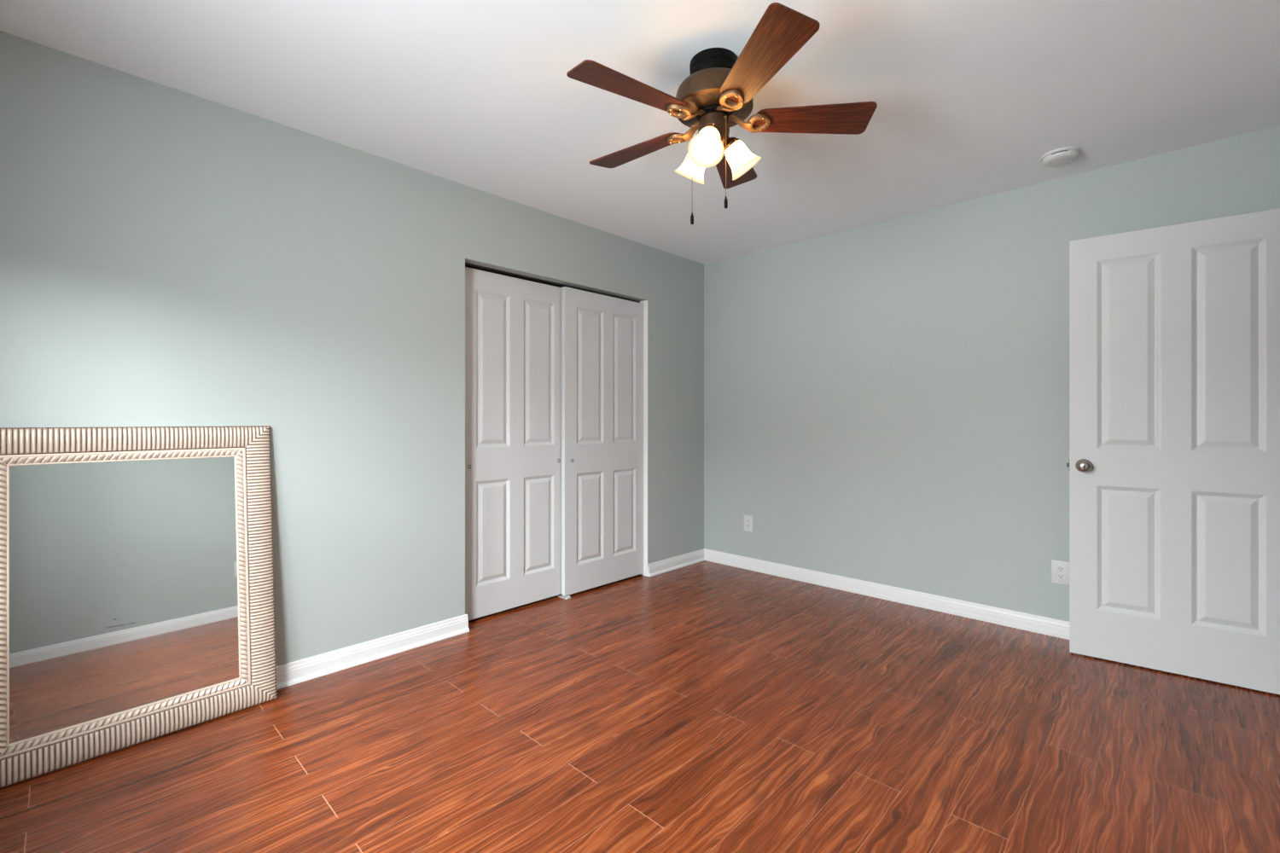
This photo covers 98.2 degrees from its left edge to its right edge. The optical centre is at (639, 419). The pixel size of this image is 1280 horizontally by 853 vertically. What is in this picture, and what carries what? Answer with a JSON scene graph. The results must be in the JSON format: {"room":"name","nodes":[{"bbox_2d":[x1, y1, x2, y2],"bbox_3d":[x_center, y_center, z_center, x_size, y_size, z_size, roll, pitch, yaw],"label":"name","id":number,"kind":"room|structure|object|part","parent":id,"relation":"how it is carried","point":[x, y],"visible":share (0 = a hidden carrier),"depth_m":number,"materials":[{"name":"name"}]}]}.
{"room":"empty bedroom","nodes":[
{"label":"empty bedroom","id":0,"kind":"room"},
{"bbox_2d":[0,30,703,666],"bbox_3d":[-0.991,-0.063,3.085,0.120,2.440,4.270,0,0,44],"label":"wall","id":1,"kind":"structure","parent":0,"point":[170,257],"depth_m":2.46,"materials":[{"name":"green paint"}]},
{"bbox_2d":[276,614,469,690],"bbox_3d":[-1.636,1.111,2.307,0.026,0.092,2.014,0,0,44],"label":"baseboard","id":2,"kind":"structure","parent":1,"relation":"attached to","point":[289,674],"depth_m":2.65,"materials":[{"name":"white paint"}]},
{"bbox_2d":[465,267,561,620],"bbox_3d":[-0.770,0.139,3.373,0.034,1.999,0.745,0,0,44],"label":"door","id":3,"kind":"structure","parent":1,"relation":"in","point":[513,326],"depth_m":3.34,"materials":[{"name":"white paint"}]},
{"bbox_3d":[-0.872,-0.292,3.268,0.032,0.912,0.228,0,0,44],"label":"panel","id":4,"kind":"part","parent":3,"relation":"part of","materials":[{"name":"white paint"}]},
{"bbox_3d":[-0.872,0.656,3.268,0.032,0.608,0.228,0,0,44],"label":"panel","id":5,"kind":"part","parent":3,"relation":"part of","materials":[{"name":"white paint"}]},
{"bbox_3d":[-0.645,-0.292,3.505,0.032,0.912,0.236,0,0,44],"label":"panel","id":6,"kind":"part","parent":3,"relation":"part of","materials":[{"name":"white paint"}]},
{"bbox_3d":[-0.645,0.656,3.505,0.032,0.608,0.236,0,0,44],"label":"panel","id":7,"kind":"part","parent":3,"relation":"part of","materials":[{"name":"white paint"}]},
{"bbox_2d":[465,262,639,302],"bbox_3d":[-0.521,-0.877,3.627,0.045,0.009,1.456,0,0,44],"label":"trim","id":8,"kind":"structure","parent":1,"relation":"attached to","point":[469,265],"depth_m":3.44,"materials":[{"name":"metal"}]},
{"bbox_2d":[561,286,643,596],"bbox_3d":[-0.240,0.140,3.855,0.036,1.997,0.738,0,0,44],"label":"door","id":9,"kind":"structure","parent":1,"relation":"in","point":[602,335],"depth_m":3.81,"materials":[{"name":"white paint"}]},
{"bbox_3d":[-0.345,-0.292,3.747,0.034,0.912,0.242,0,0,44],"label":"panel","id":10,"kind":"part","parent":9,"relation":"part of","materials":[{"name":"white paint"}]},
{"bbox_3d":[-0.345,0.656,3.747,0.034,0.608,0.242,0,0,44],"label":"panel","id":11,"kind":"part","parent":9,"relation":"part of","materials":[{"name":"white paint"}]},
{"bbox_3d":[-0.121,-0.292,3.981,0.034,0.912,0.230,0,0,44],"label":"panel","id":12,"kind":"part","parent":9,"relation":"part of","materials":[{"name":"white paint"}]},
{"bbox_3d":[-0.121,0.656,3.981,0.034,0.608,0.230,0,0,44],"label":"panel","id":13,"kind":"part","parent":9,"relation":"part of","materials":[{"name":"white paint"}]},
{"bbox_2d":[639,300,648,576],"bbox_3d":[0.013,0.137,4.131,0.123,2.040,0.009,0,0,44],"label":"trim","id":14,"kind":"structure","parent":1,"relation":"attached to","point":[645,303],"depth_m":4.10,"materials":[{"name":"white paint"}]},
{"bbox_2d":[647,548,705,576],"bbox_3d":[0.303,1.111,4.329,0.026,0.092,0.682,0,0,44],"label":"baseboard","id":15,"kind":"structure","parent":1,"relation":"attached to","point":[679,561],"depth_m":4.30,"materials":[{"name":"white paint"}]},
{"bbox_3d":[0.307,1.147,4.325,0.013,0.019,0.682,0,0,44],"label":"shoe moulding","id":16,"kind":"part","parent":15,"relation":"part of","materials":[{"name":"white paint"}]},
{"bbox_2d":[466,267,558,287],"bbox_3d":[-0.799,-0.063,3.899,0.730,2.440,2.308,0,0,44],"label":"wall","id":17,"kind":"structure","parent":0,"point":[467,267],"depth_m":4.12,"materials":[{"name":"paint"}]},
{"bbox_2d":[0,560,1279,852],"bbox_3d":[0.411,1.207,1.824,5.350,0.100,4.390,0,0,44],"label":"floor","id":18,"kind":"structure","parent":0,"point":[705,706],"depth_m":1.95,"materials":[{"name":"brown wood"}]},
{"bbox_2d":[0,425,277,789],"bbox_3d":[-1.826,0.591,2.010,0.124,1.130,0.857,0,0,42],"label":"leaning mirror","id":19,"kind":"object","parent":18,"relation":"on","point":[137,598],"visible":1,"depth_m":1.99,"materials":[{"name":"mirror"}]},
{"bbox_2d":[9,456,239,744],"bbox_3d":[-1.832,0.592,2.015,0.005,0.889,0.613,-7,-4,41],"label":"mirror glass","id":20,"kind":"object","parent":19,"relation":"attached to","point":[123,575],"depth_m":1.98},
{"bbox_3d":[-1.858,0.070,2.039,0.030,0.088,0.857,-7,-4,41],"label":"frame rail","id":21,"kind":"part","parent":19,"relation":"part of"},
{"bbox_3d":[-1.791,1.111,1.980,0.030,0.088,0.857,-7,-4,41],"label":"frame rail","id":22,"kind":"part","parent":19,"relation":"part of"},
{"bbox_3d":[-1.570,0.591,2.297,0.030,1.133,0.088,-7,-4,41],"label":"frame rail","id":23,"kind":"part","parent":19,"relation":"part of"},
{"bbox_2d":[555,593,570,599],"bbox_3d":[-0.500,1.148,3.619,0.120,0.018,0.042,0,0,44],"label":"guide","id":24,"kind":"object","parent":18,"relation":"on","point":[566,597],"visible":0.85,"depth_m":3.60,"materials":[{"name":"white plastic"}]},
{"bbox_2d":[0,0,1279,264],"bbox_3d":[0.411,-1.333,1.824,5.350,0.100,4.390,0,0,44],"label":"ceiling","id":25,"kind":"structure","parent":0,"point":[970,96],"depth_m":2.12,"materials":[{"name":"white paint"}]},
{"bbox_2d":[566,2,877,224],"bbox_3d":[0.241,-0.992,2.006,1.068,0.582,1.088,0,0,44],"label":"ceiling fan","id":26,"kind":"object","parent":25,"relation":"hanging from","point":[718,92],"visible":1,"depth_m":1.92,"materials":[{"name":"brown wood"}]},
{"bbox_3d":[-0.024,-1.073,1.804,0.416,0.037,0.152,0,0,-34],"label":"blade","id":27,"kind":"part","parent":26,"relation":"part of","materials":[{"name":"brown wood"}]},
{"bbox_3d":[-0.007,-1.073,2.213,0.416,0.037,0.152,0,0,38],"label":"blade","id":28,"kind":"part","parent":26,"relation":"part of","materials":[{"name":"brown wood"}]},
{"bbox_3d":[0.198,-0.943,2.082,0.131,0.133,0.124,0,0,44],"label":"lamp shade","id":29,"kind":"part","parent":26,"relation":"part of","materials":[{"name":"white glass"}]},
{"bbox_3d":[0.187,-0.900,1.992,0.003,0.319,0.003,0,0,44],"label":"pull chain","id":30,"kind":"part","parent":26,"relation":"part of","materials":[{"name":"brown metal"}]},
{"bbox_3d":[0.232,-0.943,1.890,0.120,0.133,0.129,0,0,44],"label":"lamp shade","id":31,"kind":"part","parent":26,"relation":"part of","materials":[{"name":"white glass"}]},
{"bbox_3d":[0.301,-0.924,1.945,0.003,0.286,0.003,0,0,44],"label":"pull chain","id":32,"kind":"part","parent":26,"relation":"part of","materials":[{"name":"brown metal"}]},
{"bbox_3d":[0.387,-1.073,2.324,0.152,0.037,0.416,0,0,20],"label":"blade","id":33,"kind":"part","parent":26,"relation":"part of","materials":[{"name":"brown wood"}]},
{"bbox_3d":[0.380,-0.943,2.014,0.122,0.133,0.127,0,0,44],"label":"lamp shade","id":34,"kind":"part","parent":26,"relation":"part of","materials":[{"name":"white glass"}]},
{"bbox_3d":[0.360,-1.073,1.662,0.152,0.037,0.416,0,0,-16],"label":"blade","id":35,"kind":"part","parent":26,"relation":"part of","materials":[{"name":"brown wood"}]},
{"bbox_3d":[0.614,-1.073,1.983,0.416,0.037,0.152,0,0,2],"label":"blade","id":36,"kind":"part","parent":26,"relation":"part of","materials":[{"name":"brown wood"}]},
{"bbox_2d":[1040,146,1081,167],"bbox_3d":[2.032,-1.263,2.680,0.158,0.040,0.158,0,0,44],"label":"smoke detector","id":37,"kind":"object","parent":25,"relation":"attached to","point":[1061,156],"visible":1,"depth_m":2.65,"materials":[{"name":"white plastic"}]},
{"bbox_2d":[704,125,1279,622],"bbox_3d":[2.152,-0.063,3.112,4.620,2.440,0.120,0,0,44],"label":"wall","id":38,"kind":"structure","parent":0,"point":[887,403],"depth_m":3.42,"materials":[{"name":"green paint"}]},
{"bbox_2d":[744,514,753,532],"bbox_3d":[0.837,0.801,4.284,0.083,0.125,0.009,0,0,44],"label":"wall outlet","id":39,"kind":"object","parent":38,"relation":"attached to","point":[748,520],"visible":1,"depth_m":4.28,"materials":[{"name":"white plastic"}]},
{"bbox_2d":[704,548,1069,639],"bbox_3d":[1.680,1.111,3.472,3.200,0.092,0.014,0,0,44],"label":"baseboard","id":40,"kind":"structure","parent":38,"relation":"attached to","point":[1056,628],"depth_m":3.48,"materials":[{"name":"white paint"}]},
{"bbox_2d":[1051,559,1069,586],"bbox_3d":[2.235,0.813,2.944,0.083,0.125,0.009,0,0,44],"label":"wall outlet","id":41,"kind":"object","parent":38,"relation":"attached to","point":[1060,570],"visible":0.86,"depth_m":2.95,"materials":[{"name":"white plastic"}]},
{"bbox_2d":[1057,573,1064,579],"bbox_3d":[2.233,0.833,2.943,0.034,0.027,0.003,0,0,44],"label":"receptacle","id":42,"kind":"object","parent":41,"relation":"attached to","point":[1060,576],"depth_m":2.94,"materials":[{"name":"white plastic"}]},
{"bbox_2d":[1057,566,1064,572],"bbox_3d":[2.233,0.793,2.943,0.034,0.027,0.003,0,0,44],"label":"receptacle","id":43,"kind":"object","parent":41,"relation":"attached to","point":[1060,569],"depth_m":2.94,"materials":[{"name":"white plastic"}]},
{"bbox_3d":[1.406,-0.063,0.787,0.120,2.440,4.270,0,0,44],"label":"wall","id":44,"kind":"structure","parent":0,"visible":0},
{"bbox_2d":[1066,208,1279,694],"bbox_3d":[2.434,0.133,2.523,0.783,2.032,0.166,0,0,38],"label":"door","id":45,"kind":"structure","parent":44,"relation":"in","point":[1174,463],"depth_m":2.50,"materials":[{"name":"white paint"}]},
{"bbox_3d":[2.145,0.225,2.679,0.055,0.055,0.054,0,0,38],"label":"knob","id":46,"kind":"part","parent":45,"relation":"part of","materials":[{"name":"silver metal"}]},
{"bbox_3d":[2.306,-0.315,2.623,0.228,0.912,0.035,0,0,38],"label":"panel","id":47,"kind":"part","parent":45,"relation":"part of","materials":[{"name":"white paint"}]},
{"bbox_3d":[2.306,0.617,2.623,0.228,0.600,0.035,0,0,38],"label":"panel","id":48,"kind":"part","parent":45,"relation":"part of","materials":[{"name":"white paint"}]},
{"bbox_3d":[2.564,-0.315,2.423,0.228,0.912,0.035,0,0,38],"label":"panel","id":49,"kind":"part","parent":45,"relation":"part of","materials":[{"name":"white paint"}]},
{"bbox_3d":[2.564,0.617,2.423,0.228,0.600,0.035,0,0,38],"label":"panel","id":50,"kind":"part","parent":45,"relation":"part of","materials":[{"name":"white paint"}]}
]}

